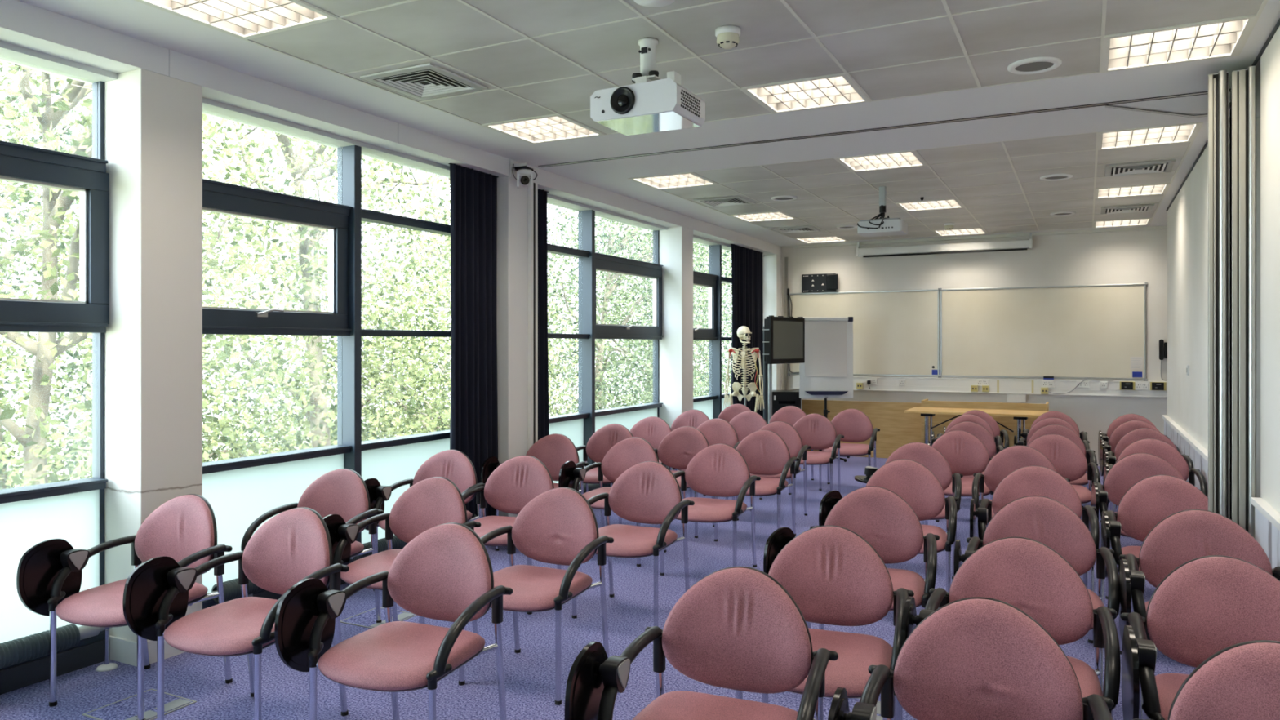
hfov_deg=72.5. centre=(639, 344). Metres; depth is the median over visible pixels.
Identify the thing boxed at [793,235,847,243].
ceiling light
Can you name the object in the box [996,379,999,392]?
trim
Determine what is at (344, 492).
chair
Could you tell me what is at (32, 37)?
wall
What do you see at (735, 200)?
ceiling vent
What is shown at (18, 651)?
heater
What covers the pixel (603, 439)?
chair
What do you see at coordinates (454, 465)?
chair
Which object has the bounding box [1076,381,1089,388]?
socket
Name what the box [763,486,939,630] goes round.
chair
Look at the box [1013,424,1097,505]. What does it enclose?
chair
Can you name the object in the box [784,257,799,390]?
conduit
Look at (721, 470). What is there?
chair
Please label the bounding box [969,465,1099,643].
chair
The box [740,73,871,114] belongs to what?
ceiling light
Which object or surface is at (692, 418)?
chair
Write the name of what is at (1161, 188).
ceiling light
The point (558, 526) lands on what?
chair
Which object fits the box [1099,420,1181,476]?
chair
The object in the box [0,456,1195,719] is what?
floor
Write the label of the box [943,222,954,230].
smoke detector
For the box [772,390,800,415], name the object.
base cabinet
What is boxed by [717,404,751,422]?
chair
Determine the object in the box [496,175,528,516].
pillar
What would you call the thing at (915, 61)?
ceiling
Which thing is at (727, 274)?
tree
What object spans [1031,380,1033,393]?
trim
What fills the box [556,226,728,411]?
tree
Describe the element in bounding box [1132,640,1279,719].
chair
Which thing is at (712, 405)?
window
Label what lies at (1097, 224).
diffuser
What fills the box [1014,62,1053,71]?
grille
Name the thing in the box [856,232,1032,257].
projection screen
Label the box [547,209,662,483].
window
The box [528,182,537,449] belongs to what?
post
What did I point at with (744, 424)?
chair
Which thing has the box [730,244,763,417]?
curtain
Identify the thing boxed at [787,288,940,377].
whiteboard
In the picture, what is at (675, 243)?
pillar
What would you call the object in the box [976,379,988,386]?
socket
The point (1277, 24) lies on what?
trim
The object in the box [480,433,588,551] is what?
chair
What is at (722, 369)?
shrub
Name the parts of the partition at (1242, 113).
panel, panel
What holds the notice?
attached to the whiteboard at (1081, 331)
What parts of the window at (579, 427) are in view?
frosted panel, sill rail, frosted panel, sash, sill rail, handle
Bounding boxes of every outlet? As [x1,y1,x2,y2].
[856,382,862,389]
[970,385,977,391]
[982,385,989,392]
[1040,386,1048,394]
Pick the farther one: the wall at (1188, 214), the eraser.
the eraser
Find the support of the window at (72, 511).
in the wall at (32, 37)
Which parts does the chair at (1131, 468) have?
armrest, leg, leg, seat, backrest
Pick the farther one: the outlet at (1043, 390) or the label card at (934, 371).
the label card at (934, 371)
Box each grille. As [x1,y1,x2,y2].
[680,88,700,116]
[775,197,792,199]
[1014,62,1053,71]
[1044,176,1067,179]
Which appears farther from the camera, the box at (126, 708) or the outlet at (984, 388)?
the outlet at (984, 388)
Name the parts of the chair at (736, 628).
armrest, leg, seat, backrest, armrest, leg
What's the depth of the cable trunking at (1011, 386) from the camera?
11.39 m
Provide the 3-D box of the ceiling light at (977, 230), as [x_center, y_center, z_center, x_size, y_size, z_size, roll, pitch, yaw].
[4.087,-1.496,11.141,0.597,0.119,0.597,0,0,27]
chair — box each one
[16,493,232,719]
[122,506,349,719]
[240,468,383,622]
[274,522,512,719]
[322,476,481,645]
[364,449,484,591]
[458,487,613,705]
[462,455,561,614]
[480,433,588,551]
[558,437,669,566]
[564,566,838,719]
[571,461,694,626]
[576,423,633,524]
[609,416,677,487]
[653,426,714,537]
[660,444,760,575]
[669,409,709,495]
[672,417,741,499]
[714,430,799,541]
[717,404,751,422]
[728,410,767,499]
[735,421,811,524]
[735,524,914,719]
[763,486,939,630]
[767,405,813,486]
[788,413,844,494]
[818,408,879,490]
[818,459,958,592]
[827,596,1113,719]
[854,442,963,578]
[900,536,1120,719]
[920,430,994,524]
[928,421,1004,521]
[931,414,1002,456]
[943,409,1008,455]
[953,495,1119,719]
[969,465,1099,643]
[972,444,1070,537]
[1013,417,1089,507]
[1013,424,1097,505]
[1018,410,1087,445]
[1026,434,1100,532]
[1090,453,1185,599]
[1097,413,1169,502]
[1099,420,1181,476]
[1101,475,1231,654]
[1103,428,1195,511]
[1103,438,1208,511]
[1119,509,1279,719]
[1120,555,1279,719]
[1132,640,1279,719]
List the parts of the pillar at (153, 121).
baseboard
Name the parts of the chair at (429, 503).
armrest, seat, leg, leg, backrest, armrest, leg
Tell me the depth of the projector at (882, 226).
7.88 m
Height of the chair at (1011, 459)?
0.828 m
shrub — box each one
[0,370,401,489]
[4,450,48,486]
[50,396,415,482]
[245,373,450,441]
[296,364,450,448]
[550,343,731,416]
[620,348,731,402]
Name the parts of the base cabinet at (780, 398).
handle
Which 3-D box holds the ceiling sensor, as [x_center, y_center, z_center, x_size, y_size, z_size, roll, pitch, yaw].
[0.059,-1.419,3.553,0.200,0.042,0.200,0,0,27]
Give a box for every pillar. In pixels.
[104,68,202,666]
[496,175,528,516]
[658,226,693,471]
[762,253,781,390]
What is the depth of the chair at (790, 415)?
9.87 m
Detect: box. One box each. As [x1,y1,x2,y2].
[82,688,196,719]
[340,607,417,628]
[1120,381,1134,390]
[1150,382,1165,390]
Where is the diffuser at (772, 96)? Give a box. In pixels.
[749,84,862,110]
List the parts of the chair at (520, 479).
armrest, leg, seat, backrest, leg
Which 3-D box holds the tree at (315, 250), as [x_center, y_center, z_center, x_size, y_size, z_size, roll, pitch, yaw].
[-6.261,1.306,17.377,6.608,12.170,6.577,0,0,-41]
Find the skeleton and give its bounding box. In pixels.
[723,325,764,412]
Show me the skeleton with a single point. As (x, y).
(744, 332)
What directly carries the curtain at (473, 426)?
hanging from the wall at (32, 37)
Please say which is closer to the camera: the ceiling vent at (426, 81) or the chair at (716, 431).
the ceiling vent at (426, 81)
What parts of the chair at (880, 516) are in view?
leg, leg, backrest, seat, leg, armrest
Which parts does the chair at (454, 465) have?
leg, armrest, seat, seat frame, backrest, armrest, leg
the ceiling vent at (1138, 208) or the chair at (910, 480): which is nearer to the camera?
the chair at (910, 480)
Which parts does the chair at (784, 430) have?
seat, backrest, leg, armrest, leg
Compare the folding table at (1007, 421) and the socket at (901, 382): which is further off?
the socket at (901, 382)
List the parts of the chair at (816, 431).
leg, backrest, seat, leg, armrest, leg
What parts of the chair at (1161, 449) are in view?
leg, backrest, armrest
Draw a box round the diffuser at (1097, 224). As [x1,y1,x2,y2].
[1095,222,1146,226]
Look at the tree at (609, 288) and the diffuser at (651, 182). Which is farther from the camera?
the tree at (609, 288)
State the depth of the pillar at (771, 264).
12.65 m
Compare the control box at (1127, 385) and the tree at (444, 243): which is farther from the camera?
the tree at (444, 243)
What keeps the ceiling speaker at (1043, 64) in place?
attached to the ceiling
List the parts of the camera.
plate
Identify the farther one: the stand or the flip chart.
the flip chart
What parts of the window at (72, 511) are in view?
frosted panel, rail, sill rail, sash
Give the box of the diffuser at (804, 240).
[798,238,842,242]
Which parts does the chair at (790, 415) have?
backrest, leg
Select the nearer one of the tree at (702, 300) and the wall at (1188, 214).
the wall at (1188, 214)
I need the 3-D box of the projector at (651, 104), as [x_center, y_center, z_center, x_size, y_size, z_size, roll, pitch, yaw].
[0.037,-1.243,4.136,0.446,0.394,0.346,0,0,27]
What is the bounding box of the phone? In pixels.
[1159,339,1167,381]
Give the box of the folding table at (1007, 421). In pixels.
[920,399,1048,446]
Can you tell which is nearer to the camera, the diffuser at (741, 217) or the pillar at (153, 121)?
the pillar at (153, 121)
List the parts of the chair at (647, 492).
leg, armrest, leg, seat, backrest, leg, seat frame, armrest, leg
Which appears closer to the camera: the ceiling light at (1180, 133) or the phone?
the ceiling light at (1180, 133)
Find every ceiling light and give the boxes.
[135,0,337,39]
[481,114,605,144]
[629,172,718,189]
[729,211,796,222]
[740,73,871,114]
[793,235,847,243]
[835,150,927,172]
[895,198,964,211]
[933,227,987,235]
[1093,217,1152,227]
[1094,183,1170,198]
[1097,122,1202,150]
[1101,15,1257,72]
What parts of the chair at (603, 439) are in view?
armrest, leg, seat, backrest, leg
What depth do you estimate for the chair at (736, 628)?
2.61 m
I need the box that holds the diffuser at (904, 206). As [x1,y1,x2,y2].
[900,203,959,209]
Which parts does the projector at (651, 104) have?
len glass, knob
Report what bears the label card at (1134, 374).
attached to the whiteboard at (1081, 331)
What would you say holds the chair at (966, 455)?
on the floor
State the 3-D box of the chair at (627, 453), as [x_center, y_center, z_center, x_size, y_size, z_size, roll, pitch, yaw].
[-0.163,1.106,6.286,0.630,0.828,0.594,0,0,25]
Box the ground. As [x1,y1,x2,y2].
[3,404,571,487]
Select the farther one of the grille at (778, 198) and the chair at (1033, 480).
the grille at (778, 198)
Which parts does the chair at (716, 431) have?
leg, backrest, armrest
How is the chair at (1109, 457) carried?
on the floor
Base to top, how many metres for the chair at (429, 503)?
0.828 m
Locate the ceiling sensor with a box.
[633,0,675,7]
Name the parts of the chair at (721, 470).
leg, armrest, leg, seat, backrest, leg, seat frame, armrest, leg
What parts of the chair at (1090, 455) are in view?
backrest, seat, armrest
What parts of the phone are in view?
cord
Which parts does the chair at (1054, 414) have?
backrest, armrest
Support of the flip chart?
on the floor
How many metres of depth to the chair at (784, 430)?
7.75 m
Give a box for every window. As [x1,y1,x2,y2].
[0,80,109,670]
[202,145,451,608]
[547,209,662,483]
[693,244,731,419]
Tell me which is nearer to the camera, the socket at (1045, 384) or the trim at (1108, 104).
the trim at (1108, 104)
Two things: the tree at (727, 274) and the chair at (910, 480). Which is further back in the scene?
the tree at (727, 274)
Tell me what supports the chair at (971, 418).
on the floor
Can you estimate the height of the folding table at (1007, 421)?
0.800 m
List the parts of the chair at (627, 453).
armrest, seat, leg, backrest, leg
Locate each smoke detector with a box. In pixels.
[715,25,740,48]
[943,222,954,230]
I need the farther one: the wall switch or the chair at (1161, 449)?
the wall switch
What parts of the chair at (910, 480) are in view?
backrest, seat, leg, leg, armrest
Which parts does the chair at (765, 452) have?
leg, backrest, seat, leg, armrest, leg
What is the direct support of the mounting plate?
attached to the wall at (1138, 256)
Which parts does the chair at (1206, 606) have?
leg, armrest, seat, backrest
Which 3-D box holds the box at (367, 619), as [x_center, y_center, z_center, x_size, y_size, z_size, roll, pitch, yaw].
[-1.450,1.517,4.852,0.300,0.006,0.300,0,0,27]
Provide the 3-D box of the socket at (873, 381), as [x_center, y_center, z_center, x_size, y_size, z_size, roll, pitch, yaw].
[3.225,0.515,12.153,0.146,0.086,0.018,0,0,27]
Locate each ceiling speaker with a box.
[770,195,797,200]
[835,225,857,228]
[1007,56,1062,74]
[1040,173,1072,180]
[1049,211,1075,216]
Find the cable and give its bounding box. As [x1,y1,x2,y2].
[1046,378,1113,394]
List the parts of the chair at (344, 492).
armrest, backrest, seat, seat frame, armrest, leg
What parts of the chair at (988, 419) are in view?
backrest, armrest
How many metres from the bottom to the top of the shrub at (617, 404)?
5.559 m
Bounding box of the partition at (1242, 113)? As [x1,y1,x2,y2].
[1208,66,1256,537]
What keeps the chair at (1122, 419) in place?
on the floor
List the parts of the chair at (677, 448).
seat, backrest, leg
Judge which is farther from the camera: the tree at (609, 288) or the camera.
the tree at (609, 288)
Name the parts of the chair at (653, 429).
backrest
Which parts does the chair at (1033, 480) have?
armrest, backrest, leg, armrest, leg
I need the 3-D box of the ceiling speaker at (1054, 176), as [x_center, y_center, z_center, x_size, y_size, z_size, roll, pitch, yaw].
[3.569,-1.435,7.486,0.256,0.015,0.256,0,0,27]
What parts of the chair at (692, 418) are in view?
backrest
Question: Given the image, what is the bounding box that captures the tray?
[804,391,848,395]
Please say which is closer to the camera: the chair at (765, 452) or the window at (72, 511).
the window at (72, 511)
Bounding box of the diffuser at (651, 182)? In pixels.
[635,177,710,187]
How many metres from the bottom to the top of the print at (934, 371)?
0.068 m
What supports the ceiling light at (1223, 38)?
attached to the ceiling
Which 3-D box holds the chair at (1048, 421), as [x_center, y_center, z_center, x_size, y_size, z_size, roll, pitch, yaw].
[3.797,1.106,8.046,0.630,0.828,0.594,0,0,25]
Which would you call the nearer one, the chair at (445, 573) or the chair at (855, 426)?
the chair at (445, 573)
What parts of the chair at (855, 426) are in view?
leg, leg, seat, backrest, leg, armrest, leg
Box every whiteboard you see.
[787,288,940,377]
[939,282,1147,381]
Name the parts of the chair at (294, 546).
leg, armrest, seat, leg, leg, backrest, armrest, leg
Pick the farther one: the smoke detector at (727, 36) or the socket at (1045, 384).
the socket at (1045, 384)
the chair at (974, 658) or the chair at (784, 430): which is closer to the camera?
the chair at (974, 658)
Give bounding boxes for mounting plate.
[801,273,838,293]
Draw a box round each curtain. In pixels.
[448,163,498,517]
[537,188,549,439]
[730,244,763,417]
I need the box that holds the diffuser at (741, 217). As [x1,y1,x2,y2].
[736,215,791,220]
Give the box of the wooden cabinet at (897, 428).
[801,399,920,457]
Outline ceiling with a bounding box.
[17,0,1279,246]
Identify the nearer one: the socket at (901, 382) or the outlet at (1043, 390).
the outlet at (1043, 390)
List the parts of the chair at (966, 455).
backrest, seat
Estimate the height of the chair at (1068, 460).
0.828 m
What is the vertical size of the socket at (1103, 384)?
0.086 m
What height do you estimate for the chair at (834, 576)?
0.828 m
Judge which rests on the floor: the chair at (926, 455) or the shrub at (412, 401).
the chair at (926, 455)
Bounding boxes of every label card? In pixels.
[931,368,940,375]
[1131,371,1142,377]
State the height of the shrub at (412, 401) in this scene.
5.006 m
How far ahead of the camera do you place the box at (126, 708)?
3.65 m
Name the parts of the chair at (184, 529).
leg, armrest, seat, seat frame, leg, leg, backrest, armrest, leg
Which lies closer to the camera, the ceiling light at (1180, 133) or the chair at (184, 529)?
the chair at (184, 529)
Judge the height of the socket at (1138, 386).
0.086 m
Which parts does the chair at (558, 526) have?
leg, armrest, leg, seat, backrest, leg, seat frame, armrest, leg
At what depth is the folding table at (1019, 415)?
10.39 m
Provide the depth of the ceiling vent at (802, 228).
10.85 m
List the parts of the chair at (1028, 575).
armrest, backrest, seat, seat frame, leg, armrest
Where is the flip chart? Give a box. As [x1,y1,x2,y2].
[799,316,853,462]
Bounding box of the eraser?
[1043,376,1053,379]
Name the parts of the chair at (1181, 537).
leg, armrest, leg, seat, backrest, armrest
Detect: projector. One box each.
[590,37,705,135]
[857,186,907,236]
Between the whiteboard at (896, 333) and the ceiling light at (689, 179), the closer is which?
the ceiling light at (689, 179)
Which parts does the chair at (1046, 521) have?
armrest, backrest, seat, leg, armrest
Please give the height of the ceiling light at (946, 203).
0.119 m
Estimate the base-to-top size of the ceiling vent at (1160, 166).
0.017 m
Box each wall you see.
[0,0,782,694]
[781,229,1167,466]
[1167,26,1279,518]
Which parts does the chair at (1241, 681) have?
armrest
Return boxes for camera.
[510,160,537,188]
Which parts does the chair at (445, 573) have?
leg, armrest, leg, seat, seat frame, leg, backrest, armrest, leg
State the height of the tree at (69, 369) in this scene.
10.043 m
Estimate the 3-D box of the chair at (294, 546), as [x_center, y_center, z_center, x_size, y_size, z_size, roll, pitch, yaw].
[-1.553,1.106,3.458,0.630,0.828,0.594,0,0,23]
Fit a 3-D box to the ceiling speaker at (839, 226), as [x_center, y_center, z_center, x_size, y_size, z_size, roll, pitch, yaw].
[2.524,-1.435,10.648,0.256,0.015,0.256,0,0,27]
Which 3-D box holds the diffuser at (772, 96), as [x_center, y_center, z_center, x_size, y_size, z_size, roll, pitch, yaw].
[0.965,-1.498,5.033,0.556,0.115,0.556,0,0,27]
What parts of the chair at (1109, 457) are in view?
armrest, backrest, armrest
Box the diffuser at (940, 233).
[937,231,984,235]
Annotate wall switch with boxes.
[1186,364,1189,375]
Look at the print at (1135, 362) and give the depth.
10.73 m
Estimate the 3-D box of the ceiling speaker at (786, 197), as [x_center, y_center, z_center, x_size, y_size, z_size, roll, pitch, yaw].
[1.414,-1.435,8.565,0.256,0.015,0.256,0,0,27]
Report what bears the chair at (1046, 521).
on the floor
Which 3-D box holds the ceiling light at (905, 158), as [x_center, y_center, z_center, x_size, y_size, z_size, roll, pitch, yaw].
[1.902,-1.496,6.867,0.597,0.119,0.597,0,0,27]
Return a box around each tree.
[0,60,394,488]
[0,63,255,488]
[60,119,562,462]
[202,163,450,461]
[278,176,617,450]
[373,201,577,432]
[448,204,732,415]
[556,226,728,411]
[558,217,732,408]
[619,238,732,401]
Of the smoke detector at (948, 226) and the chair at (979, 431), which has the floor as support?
the chair at (979, 431)
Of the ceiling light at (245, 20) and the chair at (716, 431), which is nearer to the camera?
the ceiling light at (245, 20)
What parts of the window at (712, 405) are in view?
frosted panel, sash, sill rail, frosted panel, sill rail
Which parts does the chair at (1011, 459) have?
leg, armrest, leg, backrest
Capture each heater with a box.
[0,623,118,671]
[202,514,476,603]
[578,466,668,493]
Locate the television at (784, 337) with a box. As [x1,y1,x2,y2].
[762,315,804,364]
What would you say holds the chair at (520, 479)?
on the floor
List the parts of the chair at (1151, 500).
armrest, leg, seat, backrest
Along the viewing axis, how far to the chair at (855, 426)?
9.35 m
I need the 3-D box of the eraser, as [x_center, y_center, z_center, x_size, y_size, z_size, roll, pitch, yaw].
[5.216,0.422,11.148,0.120,0.042,0.035,0,0,27]
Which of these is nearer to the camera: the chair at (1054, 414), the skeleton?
the chair at (1054, 414)
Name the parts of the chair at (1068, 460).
backrest, seat, leg, armrest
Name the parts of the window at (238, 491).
rail, handle, frosted panel, sash, sill rail, sill rail, frosted panel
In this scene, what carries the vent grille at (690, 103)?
attached to the projector at (651, 104)
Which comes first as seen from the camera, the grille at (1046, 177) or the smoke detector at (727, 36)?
the smoke detector at (727, 36)
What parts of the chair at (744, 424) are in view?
backrest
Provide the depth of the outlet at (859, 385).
12.20 m
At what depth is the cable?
10.97 m
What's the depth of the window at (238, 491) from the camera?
5.44 m
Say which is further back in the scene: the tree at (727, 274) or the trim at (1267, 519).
the tree at (727, 274)
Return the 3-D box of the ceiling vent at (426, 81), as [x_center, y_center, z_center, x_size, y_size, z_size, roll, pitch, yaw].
[-1.176,-1.433,4.779,0.480,0.017,0.480,0,0,27]
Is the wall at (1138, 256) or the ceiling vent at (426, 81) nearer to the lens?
the ceiling vent at (426, 81)
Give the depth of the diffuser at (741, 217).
9.97 m
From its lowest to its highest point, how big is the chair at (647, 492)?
0.828 m
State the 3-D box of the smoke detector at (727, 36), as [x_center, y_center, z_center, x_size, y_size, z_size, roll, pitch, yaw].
[0.402,-1.398,3.995,0.116,0.084,0.116,0,0,27]
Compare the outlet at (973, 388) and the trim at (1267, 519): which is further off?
the outlet at (973, 388)
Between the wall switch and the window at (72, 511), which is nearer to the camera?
the window at (72, 511)
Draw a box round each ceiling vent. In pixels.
[360,62,487,100]
[693,195,755,207]
[771,226,820,233]
[1100,204,1154,214]
[1104,160,1175,177]
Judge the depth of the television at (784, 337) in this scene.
10.85 m
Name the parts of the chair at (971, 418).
backrest, armrest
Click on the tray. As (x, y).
(806, 393)
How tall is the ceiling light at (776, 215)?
0.119 m
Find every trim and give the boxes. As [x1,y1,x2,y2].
[537,88,1231,167]
[782,225,1167,248]
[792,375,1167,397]
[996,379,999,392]
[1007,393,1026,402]
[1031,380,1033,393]
[1162,414,1279,568]
[1165,17,1279,211]
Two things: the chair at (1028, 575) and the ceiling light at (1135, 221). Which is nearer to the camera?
the chair at (1028, 575)
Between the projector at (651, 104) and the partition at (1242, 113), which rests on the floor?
the partition at (1242, 113)
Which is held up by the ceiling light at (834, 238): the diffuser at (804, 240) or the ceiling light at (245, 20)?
the diffuser at (804, 240)
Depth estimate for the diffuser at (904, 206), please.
9.15 m
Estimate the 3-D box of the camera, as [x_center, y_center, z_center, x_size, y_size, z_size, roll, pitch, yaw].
[-0.900,-1.323,6.769,0.193,0.215,0.128,0,0,27]
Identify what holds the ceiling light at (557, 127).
attached to the ceiling
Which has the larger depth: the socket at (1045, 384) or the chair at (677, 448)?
the socket at (1045, 384)
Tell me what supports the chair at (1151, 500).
on the floor
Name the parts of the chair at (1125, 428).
backrest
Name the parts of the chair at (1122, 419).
backrest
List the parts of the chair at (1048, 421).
armrest, backrest, armrest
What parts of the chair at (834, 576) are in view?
leg, leg, backrest, seat, leg, leg, armrest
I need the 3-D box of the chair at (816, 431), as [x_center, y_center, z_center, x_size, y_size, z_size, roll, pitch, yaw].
[1.656,1.106,8.559,0.623,0.828,0.580,0,0,23]
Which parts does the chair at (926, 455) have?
backrest, seat, leg, armrest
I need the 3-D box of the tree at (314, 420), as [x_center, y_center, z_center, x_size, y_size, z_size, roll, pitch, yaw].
[-4.053,0.613,11.686,6.308,9.876,5.972,0,0,40]
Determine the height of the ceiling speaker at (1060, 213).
0.015 m
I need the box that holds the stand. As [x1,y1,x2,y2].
[763,326,772,423]
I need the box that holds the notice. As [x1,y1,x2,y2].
[1130,356,1142,369]
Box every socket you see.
[866,378,877,385]
[898,379,905,386]
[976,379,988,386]
[1041,380,1053,387]
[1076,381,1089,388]
[1099,381,1107,388]
[1134,382,1148,390]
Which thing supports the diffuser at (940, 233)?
on the ceiling light at (977, 230)
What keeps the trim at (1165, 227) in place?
attached to the wall at (1138, 256)
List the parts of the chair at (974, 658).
armrest, backrest, armrest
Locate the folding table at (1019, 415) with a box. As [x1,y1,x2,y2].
[904,406,1048,445]
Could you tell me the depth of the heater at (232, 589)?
4.77 m
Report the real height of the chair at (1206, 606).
0.828 m
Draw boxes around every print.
[932,369,940,374]
[1131,358,1142,368]
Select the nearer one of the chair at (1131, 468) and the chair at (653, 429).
the chair at (1131, 468)
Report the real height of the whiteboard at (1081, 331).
1.212 m
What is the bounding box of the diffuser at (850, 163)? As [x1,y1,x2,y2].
[841,158,921,169]
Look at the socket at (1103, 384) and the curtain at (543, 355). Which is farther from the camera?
the socket at (1103, 384)
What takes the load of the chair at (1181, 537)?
on the floor
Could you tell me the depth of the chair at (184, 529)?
3.78 m
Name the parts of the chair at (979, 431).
backrest, seat, armrest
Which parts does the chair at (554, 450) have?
leg, backrest, seat, leg, armrest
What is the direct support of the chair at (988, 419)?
on the floor
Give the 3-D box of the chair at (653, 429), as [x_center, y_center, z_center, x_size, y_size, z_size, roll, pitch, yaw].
[0.033,1.106,8.189,0.623,0.828,0.580,0,0,20]
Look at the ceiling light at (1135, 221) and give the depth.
10.39 m
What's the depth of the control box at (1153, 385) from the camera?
10.57 m
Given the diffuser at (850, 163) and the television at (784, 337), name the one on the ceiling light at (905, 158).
the diffuser at (850, 163)

